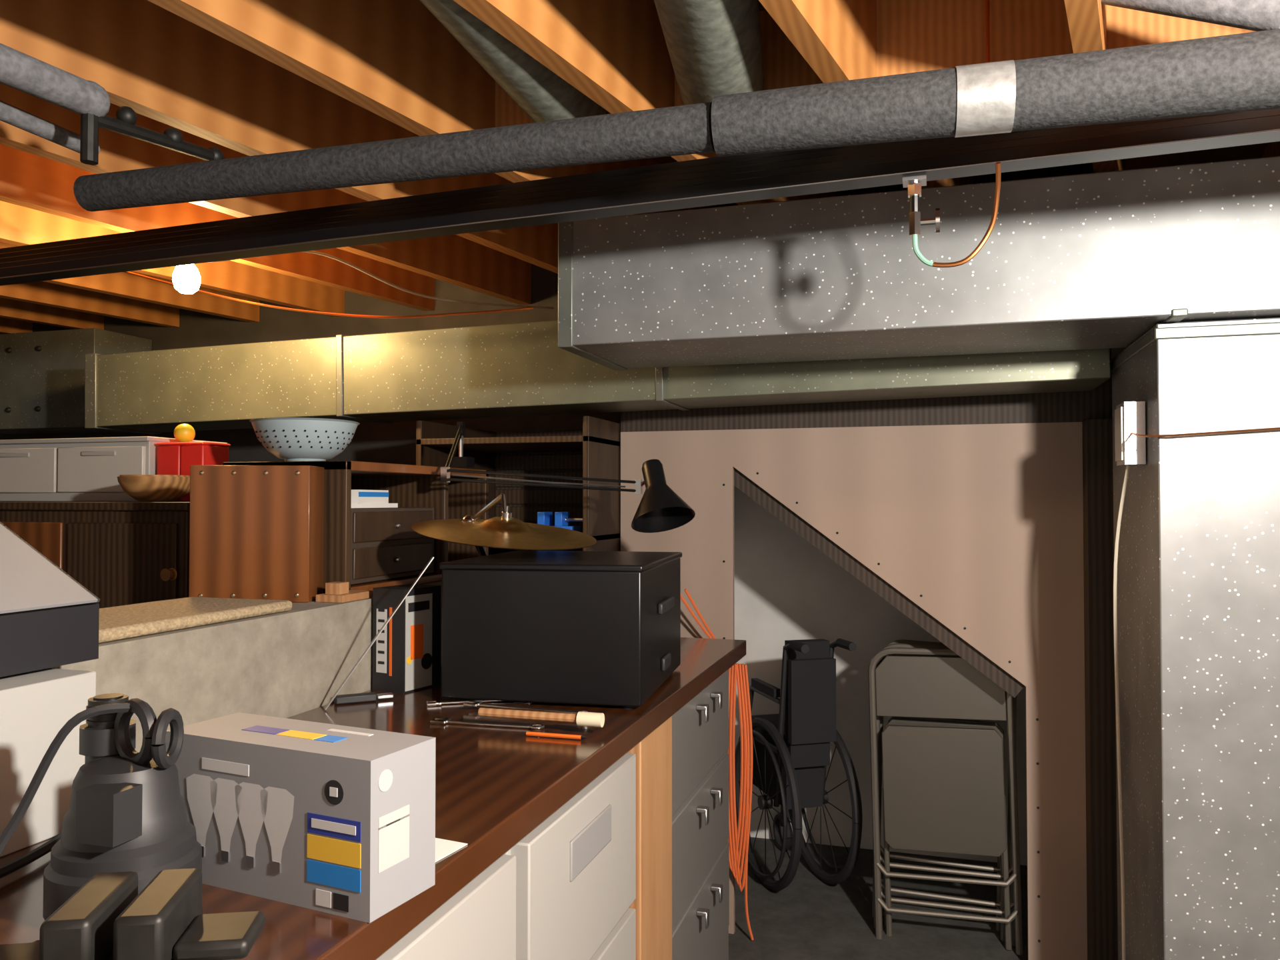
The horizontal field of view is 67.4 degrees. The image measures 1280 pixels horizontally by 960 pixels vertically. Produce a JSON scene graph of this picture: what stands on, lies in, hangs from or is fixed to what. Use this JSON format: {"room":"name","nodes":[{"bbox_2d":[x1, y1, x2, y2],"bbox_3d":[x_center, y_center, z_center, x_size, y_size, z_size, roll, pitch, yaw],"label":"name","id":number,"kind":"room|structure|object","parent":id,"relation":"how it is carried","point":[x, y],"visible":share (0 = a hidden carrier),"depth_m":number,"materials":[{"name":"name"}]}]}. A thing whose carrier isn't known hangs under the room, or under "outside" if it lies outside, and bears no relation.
{"room":"basement","nodes":[
{"label":"basement","id":0,"kind":"room"},
{"bbox_2d":[50,580,441,751],"bbox_3d":[-1.088,0.836,1.246,0.420,1.180,4.980,0,-1,17],"label":"wall","id":1,"kind":"structure","parent":0,"point":[291,663],"depth_m":1.75,"materials":[{"name":"concrete"}]},
{"bbox_2d":[98,596,292,643],"bbox_3d":[-0.882,0.244,1.678,0.248,0.021,0.542,0,-1,17],"label":"ledge","id":2,"kind":"object","parent":1,"relation":"on","point":[116,623],"visible":0.68,"depth_m":1.70,"materials":[{"name":"beige stone"}]},
{"bbox_2d":[316,581,372,602],"bbox_3d":[-0.650,0.244,2.118,0.065,0.039,0.120,0,-1,17],"label":"block","id":3,"kind":"object","parent":1,"relation":"on","point":[335,592],"visible":0.93,"depth_m":2.08,"materials":[{"name":"brown wood"}]},
{"bbox_2d":[222,460,488,593],"bbox_3d":[-0.723,0.118,2.577,0.340,0.309,0.730,0,-1,17],"label":"wooden shelf unit","id":4,"kind":"object","parent":1,"relation":"on","point":[407,485],"visible":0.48,"depth_m":2.56,"materials":[{"name":"brown wood"}]},
{"bbox_2d":[248,417,359,461],"bbox_3d":[-0.829,-0.093,2.379,0.260,0.103,0.260,0,-1,17],"label":"colander","id":5,"kind":"object","parent":4,"relation":"on","point":[287,439],"visible":0.98,"depth_m":2.29,"materials":[{"name":"white metal"}]},
{"bbox_2d":[350,507,433,584],"bbox_3d":[-0.742,0.160,2.449,0.297,0.177,0.405,0,-1,17],"label":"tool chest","id":6,"kind":"object","parent":4,"relation":"on","point":[384,545],"visible":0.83,"depth_m":2.38,"materials":[{"name":"brown wood"}]},
{"bbox_2d":[351,489,397,507],"bbox_3d":[-0.753,0.047,2.389,0.213,0.044,0.220,0,-1,17],"label":"paper stack","id":7,"kind":"object","parent":6,"relation":"on","point":[360,499],"visible":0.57,"depth_m":2.35,"materials":[{"name":"white paper"}]},
{"bbox_2d":[440,421,695,532],"bbox_3d":[-0.198,-0.011,2.684,0.687,0.318,0.321,0,-1,-7],"label":"desk lamp","id":8,"kind":"object","parent":4,"relation":"on","point":[659,509],"visible":1,"depth_m":2.65,"materials":[{"name":"black metal"}]},
{"bbox_2d":[0,264,620,501],"bbox_3d":[-2.176,0.241,1.957,3.290,2.400,5.680,0,-1,17],"label":"wall","id":9,"kind":"structure","parent":0,"point":[395,443],"depth_m":3.89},
{"bbox_2d":[0,328,151,434],"bbox_3d":[-2.516,-0.411,4.128,0.727,0.401,0.314,0,-1,17],"label":"air duct","id":10,"kind":"object","parent":9,"relation":"attached to","point":[42,373],"visible":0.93,"depth_m":3.97,"materials":[{"name":"metal"}]},
{"bbox_2d":[188,465,323,601],"bbox_3d":[-0.840,0.117,2.112,0.252,0.293,0.118,0,-1,-3],"label":"wooden box","id":11,"kind":"object","parent":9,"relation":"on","point":[257,532],"visible":0.94,"depth_m":2.06,"materials":[{"name":"brown wood"}]},
{"bbox_2d":[416,416,620,554],"bbox_3d":[-0.360,0.049,3.320,0.600,0.479,0.580,0,-1,17],"label":"storage shelf","id":12,"kind":"object","parent":9,"relation":"on","point":[593,451],"visible":0.41,"depth_m":3.28,"materials":[{"name":"brown wood"}]},
{"bbox_2d":[537,512,582,531],"bbox_3d":[-0.240,0.138,3.083,0.166,0.070,0.080,0,-1,17],"label":"vise","id":13,"kind":"object","parent":12,"relation":"in","point":[562,519],"visible":0.5,"depth_m":3.07,"materials":[{"name":"blue paint"}]},
{"bbox_2d":[0,0,1279,333],"bbox_3d":[-0.711,-0.857,1.812,6.863,0.290,9.500,-1,-1,28],"label":"ceiling","id":14,"kind":"structure","parent":0,"point":[238,78],"depth_m":1.95,"materials":[{"name":"brown wood"}]},
{"bbox_2d":[0,43,224,165],"bbox_3d":[-1.002,-0.625,1.738,0.175,0.142,0.526,0,-1,17],"label":"pipe","id":15,"kind":"object","parent":14,"relation":"attached to","point":[21,71],"depth_m":1.67,"materials":[{"name":"grey fabric"}]},
{"bbox_2d":[172,264,200,293],"bbox_3d":[-1.335,-0.624,2.827,0.090,0.153,0.090,0,-1,17],"label":"ceiling light","id":16,"kind":"object","parent":14,"relation":"attached to","point":[186,279],"depth_m":2.80,"materials":[{"name":"white glass"}]},
{"bbox_2d":[124,250,553,318],"bbox_3d":[-0.979,-0.589,3.134,1.410,0.206,1.088,0,-1,17],"label":"electrical cable","id":17,"kind":"object","parent":14,"relation":"attached to","point":[525,307],"depth_m":2.95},
{"bbox_2d":[419,0,763,122],"bbox_3d":[-0.144,-0.819,1.025,0.758,0.170,2.112,0,-1,17],"label":"duct","id":18,"kind":"object","parent":14,"relation":"attached to","point":[715,48],"depth_m":1.66,"materials":[{"name":"silver metal"}]},
{"bbox_2d":[73,28,1279,211],"bbox_3d":[0.446,-0.570,1.454,3.171,0.106,0.147,0,-1,17],"label":"insulated pipe","id":19,"kind":"object","parent":14,"relation":"hanging from","point":[1240,72],"depth_m":1.47,"materials":[{"name":"grey rubber"}]},
{"bbox_2d":[1100,0,1279,31],"bbox_3d":[0.849,-0.754,1.492,0.285,0.186,0.141,0,-1,17],"label":"pipe","id":20,"kind":"object","parent":14,"relation":"attached to","point":[1256,15],"depth_m":1.45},
{"bbox_2d":[0,108,1279,285],"bbox_3d":[-0.227,-0.585,2.024,4.792,0.246,0.257,0,-1,17],"label":"steel beam","id":21,"kind":"structure","parent":0,"point":[749,177],"depth_m":1.90,"materials":[{"name":"black metal"}]},
{"bbox_2d":[620,162,1117,959],"bbox_3d":[0.661,0.263,3.024,1.513,2.400,0.148,0,-1,19],"label":"wall","id":22,"kind":"structure","parent":0,"point":[987,521],"depth_m":2.90,"materials":[{"name":"beige paint"}]},
{"bbox_2d":[680,588,753,939],"bbox_3d":[0.233,0.901,3.062,0.252,1.115,0.066,0,-1,-10],"label":"extension cord","id":23,"kind":"object","parent":22,"relation":"hanging from","point":[739,672],"visible":0.79,"depth_m":3.06,"materials":[{"name":"orange plastic"}]},
{"bbox_2d":[728,836,1027,959],"bbox_3d":[-0.881,1.458,1.536,5.800,0.050,5.680,0,-1,17],"label":"floor","id":24,"kind":"structure","parent":0,"point":[811,918],"depth_m":3.20,"materials":[{"name":"concrete"}]},
{"bbox_2d":[0,502,189,608],"bbox_3d":[-1.415,0.758,2.641,0.902,1.395,0.588,0,-1,17],"label":"cabinet","id":25,"kind":"object","parent":24,"relation":"on","point":[124,553],"visible":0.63,"depth_m":2.32,"materials":[{"name":"brown wood"}]},
{"bbox_2d":[0,436,227,501],"bbox_3d":[-1.565,-0.025,2.788,0.620,0.174,0.312,0,-1,17],"label":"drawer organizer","id":26,"kind":"object","parent":25,"relation":"on","point":[68,469],"visible":0.74,"depth_m":2.63,"materials":[{"name":"grey plastic"}]},
{"bbox_2d":[117,474,189,501],"bbox_3d":[-1.218,0.022,2.422,0.180,0.066,0.180,0,-1,17],"label":"wooden bowl","id":27,"kind":"object","parent":25,"relation":"on","point":[143,488],"visible":0.92,"depth_m":2.36,"materials":[{"name":"brown wood"}]},
{"bbox_2d":[156,423,230,501],"bbox_3d":[-1.209,-0.048,2.599,0.156,0.212,0.106,0,-1,17],"label":"box","id":28,"kind":"object","parent":25,"relation":"on","point":[174,458],"visible":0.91,"depth_m":2.56,"materials":[{"name":"red metal"}]},
{"bbox_2d":[0,637,745,959],"bbox_3d":[-0.544,0.935,1.172,0.658,0.980,3.760,0,-1,17],"label":"workbench","id":29,"kind":"object","parent":24,"relation":"on","point":[612,843],"visible":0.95,"depth_m":1.63,"materials":[{"name":"brown wood"}]},
{"bbox_2d":[0,833,61,878],"bbox_3d":[-0.810,0.424,0.761,0.073,0.010,0.903,0,-1,18],"label":"power cord","id":30,"kind":"object","parent":29,"relation":"on","point":[11,867],"visible":0.56,"depth_m":1.09,"materials":[{"name":"black rubber"}]},
{"bbox_2d":[0,668,95,857],"bbox_3d":[-0.862,0.343,1.015,0.146,0.196,0.550,0,-1,17],"label":"cardboard box","id":31,"kind":"object","parent":29,"relation":"on","point":[35,705],"visible":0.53,"depth_m":1.18,"materials":[{"name":"grey cardboard"}]},
{"bbox_2d":[0,521,99,677],"bbox_3d":[-0.970,0.141,1.131,0.322,0.202,0.501,0,-1,17],"label":"product box","id":32,"kind":"object","parent":31,"relation":"on","point":[49,619],"visible":1,"depth_m":1.27,"materials":[{"name":"black cardboard"}]},
{"bbox_2d":[0,693,201,920],"bbox_3d":[-0.714,0.327,0.702,0.156,0.215,0.830,-1,-1,31],"label":"pump","id":33,"kind":"object","parent":29,"relation":"on","point":[127,811],"visible":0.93,"depth_m":0.96,"materials":[{"name":"black plastic"}]},
{"bbox_2d":[0,868,265,959],"bbox_3d":[-0.459,0.378,0.736,0.316,0.115,0.178,0,-1,-8],"label":"battery pack","id":34,"kind":"object","parent":29,"relation":"on","point":[107,918],"visible":1,"depth_m":0.73,"materials":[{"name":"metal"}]},
{"bbox_2d":[165,712,435,923],"bbox_3d":[-0.380,0.362,1.064,0.296,0.161,0.106,-1,-1,25],"label":"carton","id":35,"kind":"object","parent":29,"relation":"on","point":[331,819],"visible":0.97,"depth_m":1.01,"materials":[{"name":"grey cardboard"}]},
{"bbox_2d":[334,692,393,704],"bbox_3d":[-0.574,0.453,2.000,0.119,0.016,0.024,1,-1,-26],"label":"utility knife","id":36,"kind":"object","parent":29,"relation":"on","point":[347,699],"visible":0.94,"depth_m":1.99,"materials":[{"name":"black plastic"}]},
{"bbox_2d":[324,556,433,709],"bbox_3d":[-0.529,0.308,1.956,0.212,0.300,0.022,0,-1,-19],"label":"ruler","id":37,"kind":"object","parent":29,"relation":"on","point":[430,561],"visible":1,"depth_m":1.95,"materials":[{"name":"grey metal"}]},
{"bbox_2d":[372,584,440,693],"bbox_3d":[-0.523,0.353,2.159,0.094,0.225,0.122,-1,-1,29],"label":"carton","id":38,"kind":"object","parent":29,"relation":"on","point":[407,653],"visible":0.96,"depth_m":2.12,"materials":[{"name":"black"}]},
{"bbox_2d":[435,838,467,861],"bbox_3d":[-0.287,0.443,1.129,0.105,0.001,0.140,-1,-1,25],"label":"paper sheet","id":39,"kind":"object","parent":29,"relation":"on","point":[444,848],"visible":0.14,"depth_m":1.16,"materials":[{"name":"white paper"}]},
{"bbox_2d":[426,699,508,705],"bbox_3d":[-0.329,0.458,1.992,0.221,0.006,0.028,0,-1,-14],"label":"wrench","id":40,"kind":"object","parent":29,"relation":"on","point":[434,703],"visible":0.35,"depth_m":1.98,"materials":[{"name":"silver metal"}]},
{"bbox_2d":[430,717,544,729],"bbox_3d":[-0.283,0.453,1.786,0.221,0.006,0.028,0,-1,14],"label":"wrench","id":41,"kind":"object","parent":29,"relation":"on","point":[438,721],"visible":1,"depth_m":1.78,"materials":[{"name":"silver metal"}]},
{"bbox_2d":[411,493,596,555],"bbox_3d":[-0.287,0.251,2.340,0.427,0.437,0.624,0,-1,17],"label":"cymbal","id":42,"kind":"object","parent":29,"relation":"on","point":[505,531],"visible":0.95,"depth_m":2.18,"materials":[{"name":"brown metal"}]},
{"bbox_2d":[463,700,591,713],"bbox_3d":[-0.221,0.447,1.881,0.271,0.006,0.028,0,-1,20],"label":"wrench","id":43,"kind":"object","parent":29,"relation":"on","point":[471,703],"visible":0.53,"depth_m":1.88,"materials":[{"name":"silver metal"}]},
{"bbox_2d":[478,707,604,727],"bbox_3d":[-0.181,0.429,1.744,0.239,0.024,0.026,0,-1,17],"label":"mallet","id":44,"kind":"object","parent":29,"relation":"on","point":[581,719],"visible":1,"depth_m":1.73,"materials":[{"name":"brown wood"}]},
{"bbox_2d":[526,731,587,739],"bbox_3d":[-0.146,0.451,1.692,0.115,0.006,0.007,0,-1,16],"label":"pencil","id":45,"kind":"object","parent":29,"relation":"on","point":[527,733],"visible":1,"depth_m":1.69,"materials":[{"name":"orange wood"}]},
{"bbox_2d":[439,550,681,709],"bbox_3d":[-0.152,0.321,2.199,0.441,0.290,0.508,0,-1,11],"label":"storage box","id":46,"kind":"object","parent":29,"relation":"on","point":[586,627],"visible":1,"depth_m":1.96,"materials":[{"name":"black metal"}]},
{"bbox_2d":[734,638,862,891],"bbox_3d":[0.553,1.018,3.566,0.292,0.914,0.675,0,-1,-15],"label":"wheelchair","id":47,"kind":"object","parent":24,"relation":"on","point":[791,747],"visible":0.83,"depth_m":3.38,"materials":[{"name":"black rubber"}]},
{"bbox_2d":[872,639,1016,931],"bbox_3d":[1.005,1.006,3.178,0.464,0.935,0.074,0,-1,17],"label":"folding chair","id":48,"kind":"object","parent":24,"relation":"on","point":[997,904],"visible":0.17,"depth_m":3.15,"materials":[{"name":"grey metal"}]},
{"bbox_2d":[873,643,1015,946],"bbox_3d":[0.984,1.004,3.111,0.442,0.926,0.074,0,-1,17],"label":"folding chair","id":49,"kind":"object","parent":24,"relation":"on","point":[895,722],"visible":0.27,"depth_m":3.08,"materials":[{"name":"grey metal"}]},
{"bbox_2d":[868,647,1023,955],"bbox_3d":[0.962,1.004,3.044,0.464,0.933,0.074,0,-1,17],"label":"folding chair","id":50,"kind":"object","parent":24,"relation":"on","point":[943,791],"visible":0.89,"depth_m":3.04,"materials":[{"name":"grey metal"}]},
{"bbox_3d":[1.822,0.598,2.772,0.744,1.720,0.710,0,-1,17],"label":"furnace","id":51,"kind":"object","parent":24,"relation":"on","visible":0},
{"bbox_2d":[84,320,1110,433],"bbox_3d":[-0.349,-0.351,3.116,3.364,0.318,0.312,0,-1,17],"label":"air duct","id":52,"kind":"object","parent":51,"relation":"attached to","point":[517,369],"visible":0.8,"depth_m":3.04,"materials":[{"name":"metal"}]},
{"bbox_2d":[558,156,1279,370],"bbox_3d":[1.040,-0.489,2.222,2.464,0.318,0.450,0,-1,17],"label":"air duct","id":53,"kind":"object","parent":51,"relation":"attached to","point":[1094,261],"visible":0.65,"depth_m":2.14,"materials":[{"name":"metal"}]},
{"bbox_2d":[1113,401,1279,959],"bbox_3d":[1.467,0.628,2.039,0.804,1.610,0.308,0,-1,17],"label":"cable","id":54,"kind":"object","parent":51,"relation":"attached to","point":[1130,435],"visible":1,"depth_m":2.19,"materials":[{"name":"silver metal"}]},
{"bbox_2d":[734,348,1125,865],"bbox_3d":[1.338,0.270,3.345,2.600,2.400,0.970,0,-1,17],"label":"wall","id":55,"kind":"structure","parent":0,"point":[786,588],"depth_m":3.92,"materials":[{"name":"grey paint"}]},
{"bbox_2d":[902,0,1001,267],"bbox_3d":[0.552,-0.662,1.712,0.160,0.584,0.197,0,-1,17],"label":"shutoff valve","id":56,"kind":"object","parent":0,"point":[914,184],"depth_m":1.68,"materials":[{"name":"metal"}]},
{"bbox_2d":[1110,317,1279,959],"bbox_3d":[1.555,0.558,2.159,0.805,1.775,0.550,0,-1,17],"label":"air duct","id":57,"kind":"object","parent":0,"point":[1198,580],"depth_m":2.00,"materials":[{"name":"silver metal"}]}
]}

